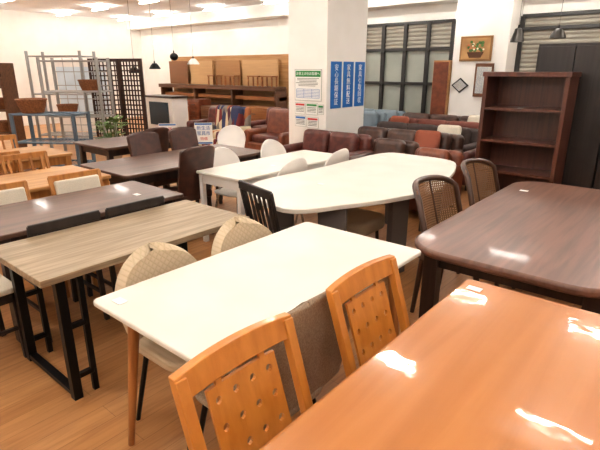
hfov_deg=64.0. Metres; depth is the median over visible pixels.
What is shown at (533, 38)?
window
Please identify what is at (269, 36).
wall
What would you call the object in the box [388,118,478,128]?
sofa
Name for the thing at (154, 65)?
pendant lamp
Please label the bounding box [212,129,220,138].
seat cushion
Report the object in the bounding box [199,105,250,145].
armchair
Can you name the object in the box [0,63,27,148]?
open shelving
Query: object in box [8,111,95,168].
wire rack
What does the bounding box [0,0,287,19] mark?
ceiling
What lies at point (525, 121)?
bookcase
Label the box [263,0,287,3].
ceiling light
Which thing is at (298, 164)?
dining chair
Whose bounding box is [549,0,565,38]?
pendant lamp
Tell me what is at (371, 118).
cushion
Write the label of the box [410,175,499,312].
cane chair
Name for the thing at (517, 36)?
pendant lamp
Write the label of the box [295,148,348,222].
dining chair
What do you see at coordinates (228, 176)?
dining table
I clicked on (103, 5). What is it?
ceiling light
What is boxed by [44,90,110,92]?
wire shelf
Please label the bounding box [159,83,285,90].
shelf
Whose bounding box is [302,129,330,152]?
cushion
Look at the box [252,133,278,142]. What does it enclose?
seat cushion
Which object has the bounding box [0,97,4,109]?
wicker basket
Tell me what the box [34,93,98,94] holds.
wire shelf
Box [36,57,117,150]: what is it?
wire rack
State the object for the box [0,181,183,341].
dining table
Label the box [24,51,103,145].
wire rack
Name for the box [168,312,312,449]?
dining chair
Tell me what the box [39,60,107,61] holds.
wire shelf
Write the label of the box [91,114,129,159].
potted plant
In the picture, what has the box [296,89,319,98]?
print
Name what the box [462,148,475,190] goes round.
armchair
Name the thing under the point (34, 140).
wire shelf
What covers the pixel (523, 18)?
trim
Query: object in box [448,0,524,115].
wall pillar
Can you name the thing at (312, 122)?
card
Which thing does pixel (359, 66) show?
banner
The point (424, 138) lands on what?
cushion
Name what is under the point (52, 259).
dining table
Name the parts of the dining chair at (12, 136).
rail, backrest, post, seat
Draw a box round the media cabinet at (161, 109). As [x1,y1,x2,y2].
[145,94,188,128]
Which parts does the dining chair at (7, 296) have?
leg, seat, leg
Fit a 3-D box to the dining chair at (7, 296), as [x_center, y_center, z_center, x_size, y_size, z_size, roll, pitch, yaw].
[-1.881,0.421,2.638,0.430,0.771,0.494,15,23,38]
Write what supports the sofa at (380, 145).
on the floor
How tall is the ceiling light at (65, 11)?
0.100 m
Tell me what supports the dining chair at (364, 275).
on the floor
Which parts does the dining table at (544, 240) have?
leg, leg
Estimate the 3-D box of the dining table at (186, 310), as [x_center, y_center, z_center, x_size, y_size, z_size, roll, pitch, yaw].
[-0.105,0.558,2.299,0.770,0.722,1.370,15,23,38]
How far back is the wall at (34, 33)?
14.46 m
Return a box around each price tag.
[111,297,127,304]
[466,285,482,291]
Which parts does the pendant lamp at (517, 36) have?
lamp shade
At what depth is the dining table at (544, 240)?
2.64 m
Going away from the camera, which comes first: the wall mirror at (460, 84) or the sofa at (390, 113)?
the wall mirror at (460, 84)
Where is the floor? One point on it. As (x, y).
(37, 413)
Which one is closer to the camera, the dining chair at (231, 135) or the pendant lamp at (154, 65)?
the dining chair at (231, 135)
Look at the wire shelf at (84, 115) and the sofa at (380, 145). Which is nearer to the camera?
the sofa at (380, 145)
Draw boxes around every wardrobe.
[535,42,599,188]
[593,153,599,189]
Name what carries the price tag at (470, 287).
on the dining table at (494, 367)
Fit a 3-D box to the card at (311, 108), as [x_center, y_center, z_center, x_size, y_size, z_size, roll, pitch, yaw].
[0.186,-1.829,7.572,0.232,0.182,0.010,15,23,38]
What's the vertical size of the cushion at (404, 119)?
0.348 m
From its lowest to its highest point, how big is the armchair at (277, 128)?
0.893 m
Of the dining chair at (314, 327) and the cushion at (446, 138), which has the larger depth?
the cushion at (446, 138)
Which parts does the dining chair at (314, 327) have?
leg, seat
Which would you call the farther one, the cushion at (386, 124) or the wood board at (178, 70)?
the wood board at (178, 70)
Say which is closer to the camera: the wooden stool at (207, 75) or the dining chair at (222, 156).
the dining chair at (222, 156)
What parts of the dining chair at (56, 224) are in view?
post, rail, leg, post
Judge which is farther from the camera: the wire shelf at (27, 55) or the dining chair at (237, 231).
the wire shelf at (27, 55)
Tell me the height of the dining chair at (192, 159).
0.928 m
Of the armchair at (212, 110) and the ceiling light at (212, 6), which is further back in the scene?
the ceiling light at (212, 6)
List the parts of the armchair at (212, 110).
armrest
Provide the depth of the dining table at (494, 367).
1.40 m
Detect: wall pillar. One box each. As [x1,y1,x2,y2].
[288,0,367,143]
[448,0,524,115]
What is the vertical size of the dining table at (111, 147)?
0.700 m
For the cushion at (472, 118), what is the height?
0.348 m
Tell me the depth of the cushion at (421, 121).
8.42 m
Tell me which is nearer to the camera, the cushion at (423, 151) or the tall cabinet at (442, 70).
the cushion at (423, 151)
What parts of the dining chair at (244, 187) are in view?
post, rail, backrest, post, seat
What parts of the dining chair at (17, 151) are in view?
backrest, rail, post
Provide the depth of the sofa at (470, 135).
7.61 m
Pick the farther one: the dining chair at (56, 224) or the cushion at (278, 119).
the cushion at (278, 119)
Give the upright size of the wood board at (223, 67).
0.660 m
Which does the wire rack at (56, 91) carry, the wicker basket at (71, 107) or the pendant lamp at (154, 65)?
the wicker basket at (71, 107)
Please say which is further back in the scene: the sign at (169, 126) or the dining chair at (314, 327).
the sign at (169, 126)
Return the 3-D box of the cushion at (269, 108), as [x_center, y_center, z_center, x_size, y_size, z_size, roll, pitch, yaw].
[-0.506,-2.314,10.359,0.545,0.428,0.232,15,23,38]
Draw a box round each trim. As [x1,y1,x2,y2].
[126,0,457,29]
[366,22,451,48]
[514,9,599,71]
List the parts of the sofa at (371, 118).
backrest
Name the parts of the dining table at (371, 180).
leg, leg, leg, leg, leg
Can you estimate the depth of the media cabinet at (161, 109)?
10.55 m
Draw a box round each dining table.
[0,146,72,172]
[0,165,110,199]
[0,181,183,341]
[0,200,249,400]
[73,136,170,184]
[80,144,260,209]
[93,222,420,445]
[196,150,332,241]
[248,153,455,272]
[258,279,599,449]
[415,181,599,318]
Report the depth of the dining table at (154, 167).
4.71 m
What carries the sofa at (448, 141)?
on the floor
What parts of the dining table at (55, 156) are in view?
leg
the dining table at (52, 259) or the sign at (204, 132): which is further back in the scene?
the sign at (204, 132)
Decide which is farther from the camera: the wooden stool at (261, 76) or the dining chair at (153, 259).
the wooden stool at (261, 76)
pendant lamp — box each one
[127,1,138,72]
[149,6,160,68]
[170,9,177,60]
[188,1,198,63]
[510,0,523,41]
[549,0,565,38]
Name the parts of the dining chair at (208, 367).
post, rail, backrest, post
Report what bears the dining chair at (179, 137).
on the floor
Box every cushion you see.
[208,107,215,122]
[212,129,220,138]
[215,105,241,128]
[252,124,266,128]
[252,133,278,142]
[265,107,285,123]
[267,108,288,133]
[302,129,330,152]
[328,131,359,152]
[359,126,387,147]
[363,111,378,125]
[374,138,405,153]
[376,109,398,120]
[378,121,406,128]
[387,128,415,140]
[390,116,409,122]
[390,118,417,123]
[404,112,430,118]
[407,123,437,130]
[414,130,440,148]
[417,147,450,159]
[418,119,448,125]
[430,114,458,120]
[437,125,461,134]
[439,132,451,149]
[449,121,478,128]
[459,116,468,121]
[461,127,471,144]
[467,115,479,122]
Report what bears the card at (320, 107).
attached to the wall pillar at (320, 32)
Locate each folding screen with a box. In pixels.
[54,62,112,136]
[87,58,147,136]
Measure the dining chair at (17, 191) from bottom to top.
0.811 m
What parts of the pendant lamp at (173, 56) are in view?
lamp shade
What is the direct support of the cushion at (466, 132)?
on the sofa at (470, 135)
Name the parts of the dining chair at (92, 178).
post, rail, backrest, leg, post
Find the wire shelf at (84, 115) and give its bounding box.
[48,114,113,117]
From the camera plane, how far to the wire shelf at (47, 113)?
7.47 m
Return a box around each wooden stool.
[207,75,222,84]
[224,75,239,85]
[247,76,260,86]
[261,76,277,86]
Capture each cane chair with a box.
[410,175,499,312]
[456,158,515,288]
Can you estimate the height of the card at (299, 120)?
0.172 m
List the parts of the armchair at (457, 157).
backrest, armrest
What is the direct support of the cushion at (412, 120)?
on the sofa at (475, 125)
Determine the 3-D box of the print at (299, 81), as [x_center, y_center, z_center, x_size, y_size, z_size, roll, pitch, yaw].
[0.114,-2.232,7.499,0.460,0.117,0.002,15,23,38]
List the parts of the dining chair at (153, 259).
leg, backrest, seat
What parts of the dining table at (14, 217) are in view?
leg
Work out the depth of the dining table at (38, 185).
4.23 m
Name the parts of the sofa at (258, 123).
armrest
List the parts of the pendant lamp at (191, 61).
lamp shade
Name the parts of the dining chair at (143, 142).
backrest, seat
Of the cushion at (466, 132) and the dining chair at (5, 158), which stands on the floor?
the dining chair at (5, 158)
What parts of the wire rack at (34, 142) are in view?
post, post, post, post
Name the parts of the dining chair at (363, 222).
leg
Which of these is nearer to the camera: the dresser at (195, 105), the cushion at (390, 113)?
the cushion at (390, 113)
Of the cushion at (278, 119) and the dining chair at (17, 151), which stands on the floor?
the dining chair at (17, 151)
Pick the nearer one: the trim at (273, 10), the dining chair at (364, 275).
the dining chair at (364, 275)
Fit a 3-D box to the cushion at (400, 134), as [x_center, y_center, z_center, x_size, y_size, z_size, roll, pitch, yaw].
[1.516,-1.237,7.141,0.492,0.369,0.220,15,23,38]
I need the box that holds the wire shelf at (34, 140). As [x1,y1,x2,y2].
[18,138,90,143]
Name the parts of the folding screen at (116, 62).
screen panel, screen panel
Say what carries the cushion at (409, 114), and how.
on the sofa at (408, 114)
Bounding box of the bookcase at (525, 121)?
[473,72,581,199]
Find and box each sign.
[158,123,175,129]
[194,123,212,144]
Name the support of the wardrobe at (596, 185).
on the floor
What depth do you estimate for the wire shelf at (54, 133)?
10.40 m
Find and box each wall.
[0,10,145,125]
[140,0,599,94]
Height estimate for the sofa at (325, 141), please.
0.754 m
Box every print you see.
[296,78,318,85]
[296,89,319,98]
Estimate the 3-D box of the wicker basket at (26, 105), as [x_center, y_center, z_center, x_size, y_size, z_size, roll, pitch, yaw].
[-4.231,-1.887,7.580,0.460,0.215,0.460,15,23,38]
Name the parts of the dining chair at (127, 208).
leg, post, rail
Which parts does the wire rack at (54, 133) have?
post, post, post, post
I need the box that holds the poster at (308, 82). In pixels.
[295,69,321,101]
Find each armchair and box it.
[187,107,215,127]
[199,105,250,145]
[244,108,288,149]
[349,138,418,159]
[384,147,463,211]
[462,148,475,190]
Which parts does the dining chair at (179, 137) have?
backrest, leg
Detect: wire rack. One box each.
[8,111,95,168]
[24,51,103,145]
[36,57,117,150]
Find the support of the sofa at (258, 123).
on the floor
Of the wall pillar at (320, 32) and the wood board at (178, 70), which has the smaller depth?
the wall pillar at (320, 32)
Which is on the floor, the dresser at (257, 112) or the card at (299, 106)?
the dresser at (257, 112)
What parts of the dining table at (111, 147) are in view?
leg, leg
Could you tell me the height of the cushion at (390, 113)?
0.369 m
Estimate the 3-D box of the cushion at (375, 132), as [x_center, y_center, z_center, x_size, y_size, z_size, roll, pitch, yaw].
[1.128,-1.338,7.451,0.492,0.369,0.220,15,23,38]
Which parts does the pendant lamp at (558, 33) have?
lamp shade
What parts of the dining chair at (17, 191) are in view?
rail, backrest, post, leg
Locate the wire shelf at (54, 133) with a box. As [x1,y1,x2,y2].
[40,131,96,136]
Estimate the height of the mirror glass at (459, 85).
0.224 m
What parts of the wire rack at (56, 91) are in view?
post, post, post, post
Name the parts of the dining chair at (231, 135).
backrest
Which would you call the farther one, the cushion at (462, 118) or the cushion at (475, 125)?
the cushion at (462, 118)
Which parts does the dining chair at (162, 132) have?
backrest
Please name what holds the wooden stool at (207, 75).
on the display shelf at (231, 95)
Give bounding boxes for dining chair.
[0,134,35,174]
[0,150,20,174]
[0,150,49,174]
[0,180,69,297]
[0,274,26,357]
[23,210,109,341]
[47,168,103,286]
[85,195,164,296]
[115,242,196,449]
[126,131,177,187]
[144,127,169,187]
[164,145,214,233]
[168,127,222,203]
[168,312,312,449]
[195,291,354,442]
[211,125,245,188]
[211,216,271,255]
[213,147,267,227]
[238,180,294,233]
[253,158,306,222]
[260,139,285,209]
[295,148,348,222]
[325,254,409,376]
[347,208,384,238]
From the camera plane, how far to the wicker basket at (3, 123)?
8.60 m
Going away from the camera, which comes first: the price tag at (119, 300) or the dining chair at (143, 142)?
the price tag at (119, 300)
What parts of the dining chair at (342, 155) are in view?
backrest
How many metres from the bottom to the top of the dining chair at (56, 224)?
0.771 m
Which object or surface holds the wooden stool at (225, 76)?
on the display shelf at (231, 95)
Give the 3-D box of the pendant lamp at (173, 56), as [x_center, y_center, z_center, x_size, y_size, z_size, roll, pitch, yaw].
[-2.798,-4.311,10.470,0.183,1.371,0.183,15,23,38]
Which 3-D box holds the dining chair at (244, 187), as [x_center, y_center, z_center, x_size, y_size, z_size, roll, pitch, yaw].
[-0.098,0.110,3.434,0.517,0.871,0.430,-12,22,-33]
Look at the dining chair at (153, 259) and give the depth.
2.19 m
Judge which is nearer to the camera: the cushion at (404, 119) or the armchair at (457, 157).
the armchair at (457, 157)
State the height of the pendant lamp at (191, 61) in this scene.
1.451 m
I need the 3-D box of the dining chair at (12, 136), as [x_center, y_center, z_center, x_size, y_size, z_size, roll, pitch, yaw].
[-3.490,-0.637,5.796,0.508,0.831,0.430,15,23,38]
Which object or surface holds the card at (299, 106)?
attached to the wall pillar at (320, 32)
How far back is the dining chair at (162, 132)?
5.94 m
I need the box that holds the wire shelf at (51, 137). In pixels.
[51,137,103,141]
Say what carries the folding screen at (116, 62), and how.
on the floor
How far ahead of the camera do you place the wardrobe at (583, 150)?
5.33 m
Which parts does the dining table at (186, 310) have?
leg, leg, leg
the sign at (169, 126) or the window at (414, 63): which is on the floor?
the sign at (169, 126)
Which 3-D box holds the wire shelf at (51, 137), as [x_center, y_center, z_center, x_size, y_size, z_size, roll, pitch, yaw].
[-4.193,-1.666,9.335,1.132,0.028,0.482,2,18,5]
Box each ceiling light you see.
[55,10,70,15]
[90,4,108,10]
[117,16,131,20]
[139,0,157,3]
[154,11,170,16]
[202,4,223,10]
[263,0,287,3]
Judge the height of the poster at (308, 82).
0.480 m
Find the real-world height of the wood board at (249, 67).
0.660 m
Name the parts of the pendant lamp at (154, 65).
lamp shade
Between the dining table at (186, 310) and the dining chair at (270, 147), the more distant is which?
the dining chair at (270, 147)
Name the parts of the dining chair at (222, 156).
leg, backrest, seat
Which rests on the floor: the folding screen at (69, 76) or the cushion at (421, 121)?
the folding screen at (69, 76)
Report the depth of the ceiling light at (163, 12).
13.71 m
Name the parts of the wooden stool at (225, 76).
seat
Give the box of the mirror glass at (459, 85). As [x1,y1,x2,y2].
[453,80,466,90]
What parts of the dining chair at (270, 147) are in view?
backrest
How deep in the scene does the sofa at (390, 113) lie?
10.43 m
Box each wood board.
[169,61,188,83]
[190,61,212,84]
[215,60,240,84]
[242,59,278,86]
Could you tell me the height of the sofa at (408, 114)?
0.774 m
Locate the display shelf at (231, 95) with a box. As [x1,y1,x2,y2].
[159,54,288,120]
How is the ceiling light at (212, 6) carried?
attached to the ceiling
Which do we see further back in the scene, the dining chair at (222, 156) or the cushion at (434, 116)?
the cushion at (434, 116)
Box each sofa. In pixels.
[251,107,285,128]
[283,129,371,155]
[358,126,463,152]
[363,111,386,126]
[364,108,405,120]
[377,121,477,151]
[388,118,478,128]
[402,112,468,121]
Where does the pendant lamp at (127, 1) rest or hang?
hanging from the ceiling
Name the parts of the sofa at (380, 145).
armrest, backrest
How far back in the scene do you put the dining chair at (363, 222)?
3.87 m
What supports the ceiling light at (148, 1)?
attached to the ceiling
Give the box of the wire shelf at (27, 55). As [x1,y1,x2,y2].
[27,55,93,56]
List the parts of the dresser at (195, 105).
drawer, drawer, drawer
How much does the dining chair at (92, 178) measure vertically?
0.811 m
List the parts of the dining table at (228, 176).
leg, leg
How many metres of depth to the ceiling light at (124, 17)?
14.89 m
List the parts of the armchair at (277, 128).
armrest, armrest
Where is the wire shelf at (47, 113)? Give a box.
[12,111,87,115]
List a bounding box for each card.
[295,102,304,113]
[295,115,305,126]
[306,103,317,114]
[307,117,318,128]
[318,104,323,114]
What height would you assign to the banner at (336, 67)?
0.700 m
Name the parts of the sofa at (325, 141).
armrest, backrest, armrest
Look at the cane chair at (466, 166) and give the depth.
3.98 m
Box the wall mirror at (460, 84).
[452,78,468,92]
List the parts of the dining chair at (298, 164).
backrest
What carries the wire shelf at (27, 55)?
attached to the wire rack at (54, 133)
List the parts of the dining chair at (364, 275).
post, rail, backrest, post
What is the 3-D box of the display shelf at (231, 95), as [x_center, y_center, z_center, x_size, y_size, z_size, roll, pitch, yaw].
[-2.317,-3.797,13.693,5.000,1.960,0.630,15,23,38]
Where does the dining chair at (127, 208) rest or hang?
on the floor
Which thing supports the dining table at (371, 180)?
on the floor
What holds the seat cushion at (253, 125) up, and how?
on the sofa at (258, 123)
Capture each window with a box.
[364,19,455,113]
[519,13,599,71]
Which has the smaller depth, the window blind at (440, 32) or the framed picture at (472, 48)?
the framed picture at (472, 48)
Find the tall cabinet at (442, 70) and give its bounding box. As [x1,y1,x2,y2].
[430,60,452,114]
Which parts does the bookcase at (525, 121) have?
panel, shelf, shelf, shelf, panel, panel, panel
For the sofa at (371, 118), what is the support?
on the floor
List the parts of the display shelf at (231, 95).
shelf, shelf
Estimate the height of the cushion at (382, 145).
0.349 m
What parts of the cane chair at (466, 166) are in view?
cane panel, frame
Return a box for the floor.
[0,116,580,449]
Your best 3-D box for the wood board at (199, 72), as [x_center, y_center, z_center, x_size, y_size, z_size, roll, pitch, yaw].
[-2.894,-4.488,14.135,1.000,0.660,0.030,15,23,38]
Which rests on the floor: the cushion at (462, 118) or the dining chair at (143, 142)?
the dining chair at (143, 142)
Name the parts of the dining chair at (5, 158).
post, rail, backrest, post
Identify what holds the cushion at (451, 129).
on the sofa at (470, 135)
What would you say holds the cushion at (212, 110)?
on the armchair at (212, 110)
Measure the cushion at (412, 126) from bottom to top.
0.369 m
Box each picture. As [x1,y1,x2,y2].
[459,35,493,60]
[472,63,494,96]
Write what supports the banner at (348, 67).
attached to the wall pillar at (320, 32)
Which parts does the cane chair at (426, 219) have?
leg, cane panel, frame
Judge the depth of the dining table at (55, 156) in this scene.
5.38 m
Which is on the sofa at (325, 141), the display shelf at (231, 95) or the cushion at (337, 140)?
the cushion at (337, 140)
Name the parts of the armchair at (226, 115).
armrest, backrest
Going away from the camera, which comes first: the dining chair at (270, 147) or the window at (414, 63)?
the dining chair at (270, 147)
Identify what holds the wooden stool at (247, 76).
on the display shelf at (231, 95)
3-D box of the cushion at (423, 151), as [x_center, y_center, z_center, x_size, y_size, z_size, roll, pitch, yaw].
[1.566,-0.741,5.680,0.405,0.330,0.212,15,23,38]
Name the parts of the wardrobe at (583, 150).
door, door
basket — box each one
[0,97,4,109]
[0,120,8,131]
[14,98,46,112]
[56,103,77,111]
[77,79,97,90]
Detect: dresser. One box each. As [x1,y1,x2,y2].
[188,98,210,119]
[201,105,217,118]
[240,106,280,120]
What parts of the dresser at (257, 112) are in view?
drawer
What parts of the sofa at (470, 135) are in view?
backrest, armrest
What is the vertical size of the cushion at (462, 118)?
0.388 m
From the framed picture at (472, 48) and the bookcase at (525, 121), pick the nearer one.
the bookcase at (525, 121)
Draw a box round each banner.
[330,61,341,108]
[342,62,353,107]
[354,62,364,105]
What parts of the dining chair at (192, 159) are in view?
seat, backrest, leg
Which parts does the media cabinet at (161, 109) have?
panel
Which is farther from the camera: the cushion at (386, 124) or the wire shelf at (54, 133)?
the wire shelf at (54, 133)

